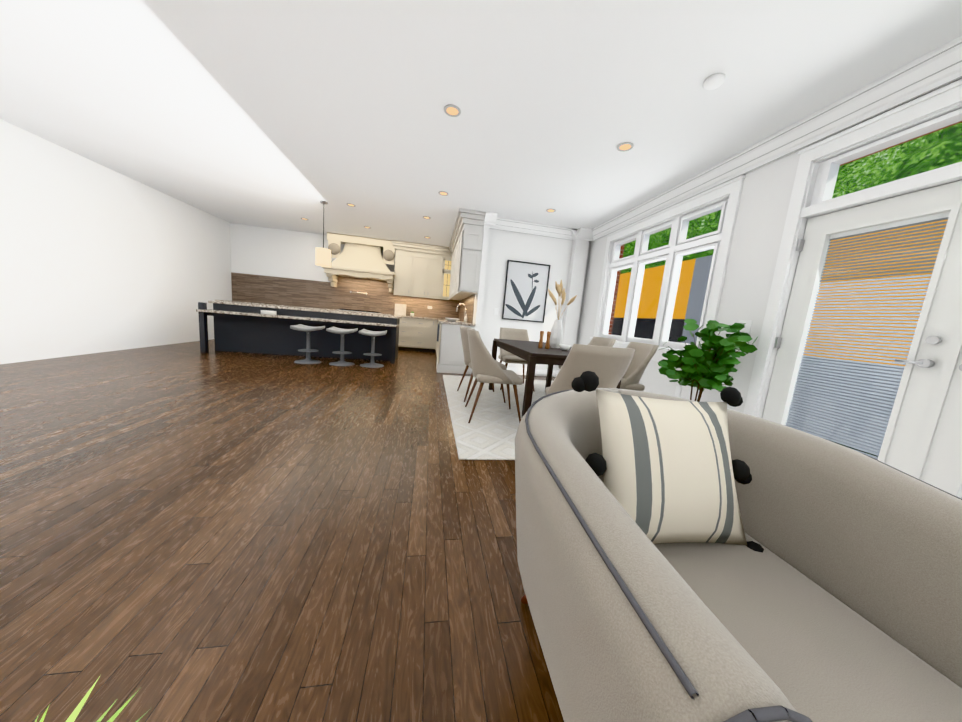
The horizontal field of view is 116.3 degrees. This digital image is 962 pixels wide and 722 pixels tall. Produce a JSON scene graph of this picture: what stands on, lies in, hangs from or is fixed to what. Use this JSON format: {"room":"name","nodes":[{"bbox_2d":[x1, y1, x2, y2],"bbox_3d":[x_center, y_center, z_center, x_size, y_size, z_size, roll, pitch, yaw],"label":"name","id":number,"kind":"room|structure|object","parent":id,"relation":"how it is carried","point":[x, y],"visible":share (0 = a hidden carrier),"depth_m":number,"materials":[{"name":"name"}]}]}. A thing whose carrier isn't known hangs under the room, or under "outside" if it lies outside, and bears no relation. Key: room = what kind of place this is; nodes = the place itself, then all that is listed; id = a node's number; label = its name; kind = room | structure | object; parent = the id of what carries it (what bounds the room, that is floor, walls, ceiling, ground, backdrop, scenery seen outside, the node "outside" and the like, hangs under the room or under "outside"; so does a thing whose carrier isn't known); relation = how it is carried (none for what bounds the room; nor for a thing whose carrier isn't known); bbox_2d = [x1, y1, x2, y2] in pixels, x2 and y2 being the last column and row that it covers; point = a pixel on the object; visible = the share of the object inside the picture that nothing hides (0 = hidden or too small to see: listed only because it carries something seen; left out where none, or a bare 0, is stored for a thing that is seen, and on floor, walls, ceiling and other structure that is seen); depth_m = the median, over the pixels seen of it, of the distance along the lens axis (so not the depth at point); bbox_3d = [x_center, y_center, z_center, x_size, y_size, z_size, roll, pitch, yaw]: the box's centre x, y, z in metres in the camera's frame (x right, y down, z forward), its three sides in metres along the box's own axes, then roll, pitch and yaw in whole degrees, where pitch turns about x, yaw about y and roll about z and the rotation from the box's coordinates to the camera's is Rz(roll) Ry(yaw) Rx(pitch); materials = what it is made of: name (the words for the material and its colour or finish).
{"room":"dining room","nodes":[
{"label":"dining room","id":0,"kind":"room"},
{"bbox_2d":[0,119,231,363],"bbox_3d":[-5.218,-0.941,0.785,0.150,2.800,14.100,4,8,-10],"label":"wall","id":1,"kind":"structure","parent":0,"point":[95,257],"depth_m":4.42,"materials":[{"name":"white paint"}]},
{"bbox_2d":[0,339,563,721],"bbox_3d":[-1.288,0.714,1.736,8.110,0.050,14.150,4,8,-10],"label":"floor","id":2,"kind":"structure","parent":0,"point":[189,532],"depth_m":1.26,"materials":[{"name":"brown wood"}]},
{"bbox_2d":[35,676,148,721],"bbox_3d":[-0.491,0.416,0.083,0.500,1.144,0.500,4,8,-10],"label":"plant","id":3,"kind":"object","parent":2,"relation":"on","point":[74,714],"visible":1,"depth_m":0.31,"materials":[{"name":"green plant"}]},
{"bbox_2d":[196,301,401,363],"bbox_3d":[-3.367,-0.550,5.958,3.350,0.880,0.990,4,8,-10],"label":"kitchen island","id":4,"kind":"object","parent":2,"relation":"on","point":[252,328],"depth_m":5.71,"materials":[{"name":"grey painted wood"}]},
{"bbox_2d":[220,301,387,316],"bbox_3d":[-3.354,-1.029,6.053,3.350,0.040,0.720,4,8,-10],"label":"island countertop","id":5,"kind":"structure","parent":4,"relation":"on","point":[221,302],"depth_m":5.74,"materials":[{"name":"white stone"}]},
{"bbox_2d":[290,324,324,363],"bbox_3d":[-3.023,-0.302,5.229,0.420,0.655,0.420,4,8,-10],"label":"bar stool","id":6,"kind":"object","parent":2,"relation":"on","point":[307,350],"visible":1,"depth_m":5.19,"materials":[{"name":"grey"}]},
{"bbox_2d":[326,326,357,365],"bbox_3d":[-2.473,-0.268,5.327,0.420,0.655,0.420,4,8,-10],"label":"bar stool","id":7,"kind":"object","parent":2,"relation":"on","point":[342,333],"visible":1,"depth_m":5.29,"materials":[{"name":"grey"}]},
{"bbox_2d":[359,329,386,367],"bbox_3d":[-1.962,-0.236,5.418,0.420,0.655,0.420,4,8,-10],"label":"bar stool","id":8,"kind":"object","parent":2,"relation":"on","point":[372,354],"visible":1,"depth_m":5.38,"materials":[{"name":"grey"}]},
{"bbox_2d":[398,316,434,351],"bbox_3d":[-1.803,-0.730,8.159,1.143,0.880,0.615,4,8,-10],"label":"base cabinet","id":9,"kind":"object","parent":2,"relation":"on","point":[414,335],"depth_m":7.88,"materials":[{"name":"beige wood"}]},
{"bbox_2d":[223,300,434,319],"bbox_3d":[-3.733,-1.305,7.731,5.156,0.040,0.637,4,8,-10],"label":"countertop","id":10,"kind":"structure","parent":9,"relation":"on","point":[241,301],"depth_m":7.78,"materials":[{"name":"white stone"}]},
{"bbox_2d":[435,320,438,327],"bbox_3d":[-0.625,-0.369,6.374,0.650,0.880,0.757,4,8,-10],"label":"base cabinet","id":11,"kind":"object","parent":2,"relation":"on","point":[436,321],"depth_m":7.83,"materials":[{"name":"beige wood"}]},
{"bbox_2d":[435,324,474,373],"bbox_3d":[-0.511,-0.261,5.695,0.650,0.880,0.645,4,8,-10],"label":"base cabinet","id":12,"kind":"object","parent":2,"relation":"on","point":[448,341],"depth_m":5.38,"materials":[{"name":"beige wood"}]},
{"bbox_2d":[439,320,462,323],"bbox_3d":[-0.685,-0.921,6.930,0.640,0.040,3.317,4,8,-10],"label":"countertop","id":13,"kind":"structure","parent":12,"relation":"on","point":[440,321],"depth_m":5.40,"materials":[{"name":"beige stone"}]},
{"bbox_2d":[443,312,466,323],"bbox_3d":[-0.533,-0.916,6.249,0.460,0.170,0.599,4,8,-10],"label":"sink","id":14,"kind":"object","parent":13,"relation":"in","point":[446,315],"depth_m":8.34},
{"bbox_2d":[455,304,466,311],"bbox_3d":[-0.422,-1.018,6.287,0.204,0.381,0.094,4,8,-10],"label":"faucet","id":15,"kind":"object","parent":13,"relation":"on","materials":[{"name":"silver metal"}]},
{"bbox_2d":[443,375,552,459],"bbox_3d":[0.723,0.551,3.872,2.310,0.012,3.060,4,8,-10],"label":"dining rug","id":16,"kind":"object","parent":2,"relation":"on","point":[489,431],"visible":0.4,"depth_m":3.13,"materials":[{"name":"white fabric"}]},
{"bbox_2d":[457,326,505,402],"bbox_3d":[-0.005,0.024,3.866,0.603,0.900,0.538,3,8,-14],"label":"dining chair","id":17,"kind":"object","parent":16,"relation":"on","point":[465,344],"visible":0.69,"depth_m":3.70,"materials":[{"name":"fabric"}]},
{"bbox_2d":[465,328,522,422],"bbox_3d":[0.117,0.140,3.142,0.603,0.900,0.538,4,8,-7],"label":"dining chair","id":18,"kind":"object","parent":16,"relation":"on","point":[486,367],"visible":1,"depth_m":2.92,"materials":[{"name":"fabric"}]},
{"bbox_2d":[498,327,533,390],"bbox_3d":[0.537,-0.047,4.693,0.538,0.900,0.603,4,8,-10],"label":"dining chair","id":19,"kind":"object","parent":16,"relation":"on","point":[506,357],"visible":0.54,"depth_m":4.82,"materials":[{"name":"fabric"}]},
{"bbox_2d":[489,280,620,417],"bbox_3d":[0.776,-0.195,3.577,0.940,1.550,1.660,4,8,-10],"label":"dining table","id":20,"kind":"object","parent":16,"relation":"on","point":[551,351],"visible":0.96,"depth_m":3.30,"materials":[{"name":"brown wood"}]},
{"bbox_2d":[559,337,615,368],"bbox_3d":[1.435,0.113,4.130,0.603,0.900,0.538,3,8,-13],"label":"dining chair","id":21,"kind":"object","parent":16,"relation":"on","point":[601,341],"visible":0.25,"depth_m":4.18,"materials":[{"name":"fabric"}]},
{"bbox_2d":[545,344,634,394],"bbox_3d":[0.830,0.303,2.441,0.538,0.900,0.603,4,8,-4],"label":"dining chair","id":22,"kind":"object","parent":16,"relation":"on","point":[608,366],"visible":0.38,"depth_m":2.15,"materials":[{"name":"fabric"}]},
{"bbox_2d":[620,342,658,390],"bbox_3d":[1.559,0.230,3.393,0.603,0.900,0.538,4,8,-6],"label":"dining chair","id":23,"kind":"object","parent":16,"relation":"on","point":[644,353],"visible":0.48,"depth_m":3.23,"materials":[{"name":"fabric"}]},
{"bbox_2d":[658,319,757,401],"bbox_3d":[2.009,0.209,2.766,0.750,1.199,0.702,4,8,-10],"label":"ficus plant","id":24,"kind":"object","parent":2,"relation":"on","point":[704,367],"visible":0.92,"depth_m":2.70,"materials":[{"name":"green plant"}]},
{"bbox_2d":[230,223,435,349],"bbox_3d":[-3.401,-1.837,8.108,5.880,2.800,0.150,4,8,-10],"label":"wall","id":25,"kind":"structure","parent":0,"point":[263,251],"depth_m":7.59,"materials":[{"name":"white paint"}]},
{"bbox_2d":[231,269,474,323],"bbox_3d":[-3.197,-1.638,6.609,5.776,1.030,2.899,4,8,-10],"label":"backsplash","id":26,"kind":"structure","parent":25,"relation":"attached to","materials":[{"name":"tile"}]},
{"bbox_2d":[323,232,398,275],"bbox_3d":[-3.034,-2.742,7.651,1.670,0.818,0.577,4,8,-10],"label":"range hood","id":27,"kind":"object","parent":25,"relation":"attached to","point":[359,253],"depth_m":7.54,"materials":[{"name":"beige"}]},
{"bbox_2d":[391,241,414,295],"bbox_3d":[-2.057,-2.429,7.978,0.437,1.358,0.357,4,8,-10],"label":"upper cabinet","id":28,"kind":"object","parent":25,"relation":"attached to","point":[404,251],"depth_m":7.81,"materials":[{"name":"beige wood"}]},
{"bbox_2d":[411,244,442,299],"bbox_3d":[-1.449,-2.391,8.086,0.800,1.358,0.357,4,8,-10],"label":"upper cabinet","id":29,"kind":"object","parent":25,"relation":"attached to","point":[427,292],"depth_m":7.93,"materials":[{"name":"beige wood"}]},
{"bbox_2d":[443,248,450,299],"bbox_3d":[-0.925,-2.359,8.180,0.268,1.358,0.357,4,8,-10],"label":"upper cabinet","id":30,"kind":"object","parent":25,"relation":"attached to","point":[446,251],"depth_m":7.99,"materials":[{"name":"beige wood"}]},
{"bbox_2d":[472,224,489,333],"bbox_3d":[-0.278,-1.393,6.935,0.100,2.800,3.300,4,8,-10],"label":"wall","id":31,"kind":"structure","parent":0,"point":[478,306],"depth_m":5.30,"materials":[{"name":"white paint"}]},
{"bbox_2d":[447,288,450,299],"bbox_3d":[-0.583,-2.248,7.624,0.358,1.358,0.446,4,8,-10],"label":"upper cabinet","id":32,"kind":"object","parent":31,"relation":"attached to","point":[448,289],"depth_m":8.07,"materials":[{"name":"beige wood"}]},
{"bbox_2d":[451,260,454,299],"bbox_3d":[-0.435,-2.109,6.748,0.358,1.358,0.449,4,8,-10],"label":"upper cabinet","id":33,"kind":"object","parent":31,"relation":"attached to","point":[452,261],"depth_m":7.17,"materials":[{"name":"beige wood"}]},
{"bbox_2d":[451,244,454,259],"bbox_3d":[-0.509,-2.179,7.187,0.358,1.358,0.451,4,8,-10],"label":"upper cabinet","id":34,"kind":"object","parent":31,"relation":"attached to","point":[452,245],"depth_m":7.23,"materials":[{"name":"beige wood"}]},
{"bbox_2d":[451,228,466,299],"bbox_3d":[-0.361,-2.039,6.310,0.358,1.358,0.450,4,8,-10],"label":"upper cabinet","id":35,"kind":"object","parent":31,"relation":"attached to","point":[456,229],"depth_m":6.57,"materials":[{"name":"beige wood"}]},
{"bbox_2d":[455,240,470,299],"bbox_3d":[-0.287,-1.970,5.872,0.358,1.358,0.450,4,8,-10],"label":"upper cabinet","id":36,"kind":"object","parent":31,"relation":"attached to","point":[456,241],"depth_m":6.21,"materials":[{"name":"beige wood"}]},
{"bbox_2d":[455,212,485,295],"bbox_3d":[-0.214,-1.900,5.435,0.358,1.358,0.448,4,8,-10],"label":"upper cabinet","id":37,"kind":"object","parent":31,"relation":"attached to","point":[471,223],"depth_m":5.19,"materials":[{"name":"beige wood"}]},
{"bbox_2d":[0,0,961,246],"bbox_3d":[-1.038,-2.121,1.327,8.110,0.100,14.150,4,8,-10],"label":"ceiling","id":38,"kind":"structure","parent":0,"point":[284,114],"depth_m":2.43,"materials":[{"name":"white paint"}]},
{"bbox_2d":[316,200,330,266],"bbox_3d":[-2.792,-2.250,5.297,0.240,1.079,0.240,4,8,-10],"label":"pendant light","id":39,"kind":"object","parent":38,"relation":"hanging from","point":[323,256],"visible":1,"depth_m":5.26,"materials":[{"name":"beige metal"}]},
{"bbox_2d":[438,191,447,195],"bbox_3d":[-0.550,-2.445,4.331,0.131,0.029,0.157,4,8,-10],"label":"recessed light","id":40,"kind":"object","parent":38,"relation":"in","point":[443,193],"depth_m":4.39,"materials":[{"name":"grey metal"}]},
{"bbox_2d":[444,104,460,116],"bbox_3d":[-0.243,-2.163,2.565,0.140,0.029,0.150,4,8,-10],"label":"recessed light","id":41,"kind":"object","parent":38,"relation":"in","point":[451,110],"depth_m":2.60,"materials":[{"name":"grey metal"}]},
{"bbox_2d":[617,142,633,151],"bbox_3d":[1.381,-2.062,2.854,0.144,0.029,0.151,4,8,-10],"label":"recessed light","id":42,"kind":"object","parent":38,"relation":"in","point":[626,146],"depth_m":2.89,"materials":[{"name":"grey metal"}]},
{"bbox_2d":[703,73,724,89],"bbox_3d":[1.595,-1.926,2.042,0.136,0.029,0.138,4,8,-10],"label":"smoke detector","id":43,"kind":"object","parent":38,"relation":"in","point":[714,81],"depth_m":2.05,"materials":[{"name":"grey plastic"}]},
{"bbox_2d":[480,229,589,370],"bbox_3d":[0.990,-1.105,5.716,2.000,2.800,0.280,4,8,-10],"label":"wall","id":44,"kind":"structure","parent":0,"point":[566,260],"depth_m":5.63,"materials":[{"name":"white paint"}]},
{"bbox_2d":[502,260,549,322],"bbox_3d":[0.849,-1.298,5.633,0.830,1.080,0.035,4,8,-10],"label":"framed artwork","id":45,"kind":"object","parent":44,"relation":"attached to","point":[525,291],"visible":0.98,"depth_m":5.63,"materials":[{"name":"grey paper"}]},
{"bbox_2d":[506,367,557,376],"bbox_3d":[0.706,0.198,5.856,1.650,0.140,0.018,4,8,-10],"label":"baseboard","id":46,"kind":"structure","parent":44,"relation":"attached to","point":[538,372],"depth_m":5.92,"materials":[{"name":"white"}]},
{"bbox_2d":[577,78,961,417],"bbox_3d":[2.966,-0.206,0.690,0.230,2.800,11.000,4,8,-10],"label":"wall","id":47,"kind":"structure","parent":0,"point":[765,197],"depth_m":2.81,"materials":[{"name":"white paint"}]},
{"bbox_2d":[675,386,681,396],"bbox_3d":[2.309,0.355,3.497,0.008,0.120,0.070,4,8,-10],"label":"switch plate","id":48,"kind":"object","parent":47,"relation":"attached to","point":[678,389],"depth_m":3.49,"materials":[{"name":"white plastic"}]},
{"bbox_2d":[739,320,751,333],"bbox_3d":[2.472,-0.317,2.807,0.011,0.130,0.120,4,8,-10],"label":"switch plate","id":49,"kind":"object","parent":47,"relation":"attached to","point":[747,328],"depth_m":2.78,"materials":[{"name":"white plastic"}]},
{"bbox_2d":[584,36,961,242],"bbox_3d":[2.916,-1.501,0.399,0.130,0.173,10.850,4,8,-10],"label":"crown molding","id":50,"kind":"structure","parent":47,"relation":"attached to","point":[935,69],"depth_m":2.27,"materials":[{"name":"white"}]},
{"bbox_2d":[590,79,961,417],"bbox_3d":[2.713,-0.266,1.603,0.195,2.615,7.620,4,8,-10],"label":"window","id":51,"kind":"structure","parent":47,"relation":"in","point":[935,104],"depth_m":2.60,"materials":[{"name":"white wood"}]},
{"bbox_2d":[608,121,961,334],"bbox_3d":[2.887,-0.395,1.597,0.130,3.500,12.850,4,8,-10],"label":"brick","id":52,"kind":"object","parent":47,"relation":"attached to","point":[615,293],"depth_m":5.12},
{"bbox_2d":[762,180,961,498],"bbox_3d":[2.700,-0.008,1.714,0.099,2.048,1.772,4,8,-10],"label":"french door","id":53,"kind":"structure","parent":47,"relation":"in","point":[922,439],"depth_m":1.96,"materials":[{"name":"white paint"}]},
{"label":"outside","id":54,"kind":"structure","parent":0,"visible":0},
{"bbox_3d":[4.905,1.385,1.989,4.170,0.130,18.000,4,8,-10],"label":"deck","id":55,"kind":"object","parent":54,"visible":0},
{"bbox_2d":[611,220,947,453],"bbox_3d":[4.051,-0.759,6.380,0.030,2.660,9.500,4,8,-10],"label":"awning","id":56,"kind":"object","parent":55,"relation":"on","point":[691,284],"depth_m":3.78,"materials":[{"name":"fabric"}]},
{"bbox_3d":[1.358,1.311,-1.007,2.820,0.012,3.450,4,8,-10],"label":"living room rug","id":57,"kind":"object","parent":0,"visible":0},
{"bbox_2d":[515,371,961,721],"bbox_3d":[0.543,0.514,0.791,0.960,0.905,0.992,4,8,-8],"label":"sofa","id":58,"kind":"object","parent":57,"relation":"on","point":[682,560],"visible":1,"depth_m":0.61,"materials":[{"name":"fabric"}]},
{"bbox_2d":[571,371,769,583],"bbox_3d":[0.531,0.307,0.830,0.592,0.522,0.130,6,-14,-13],"label":"pillow","id":59,"kind":"object","parent":58,"relation":"on","point":[676,468],"depth_m":0.78,"materials":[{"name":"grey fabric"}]},
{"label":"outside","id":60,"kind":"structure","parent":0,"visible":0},
{"bbox_2d":[623,137,921,456],"bbox_3d":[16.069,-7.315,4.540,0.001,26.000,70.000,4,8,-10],"label":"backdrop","id":61,"kind":"structure","parent":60,"point":[857,175],"depth_m":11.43,"materials":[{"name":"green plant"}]},
{"bbox_2d":[620,122,961,273],"bbox_3d":[11.598,-2.955,3.472,6.957,12.960,31.238,4,8,-10],"label":"trees","id":62,"kind":"object","parent":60,"point":[946,149],"depth_m":6.81,"materials":[{"name":"green plant"}]}
]}

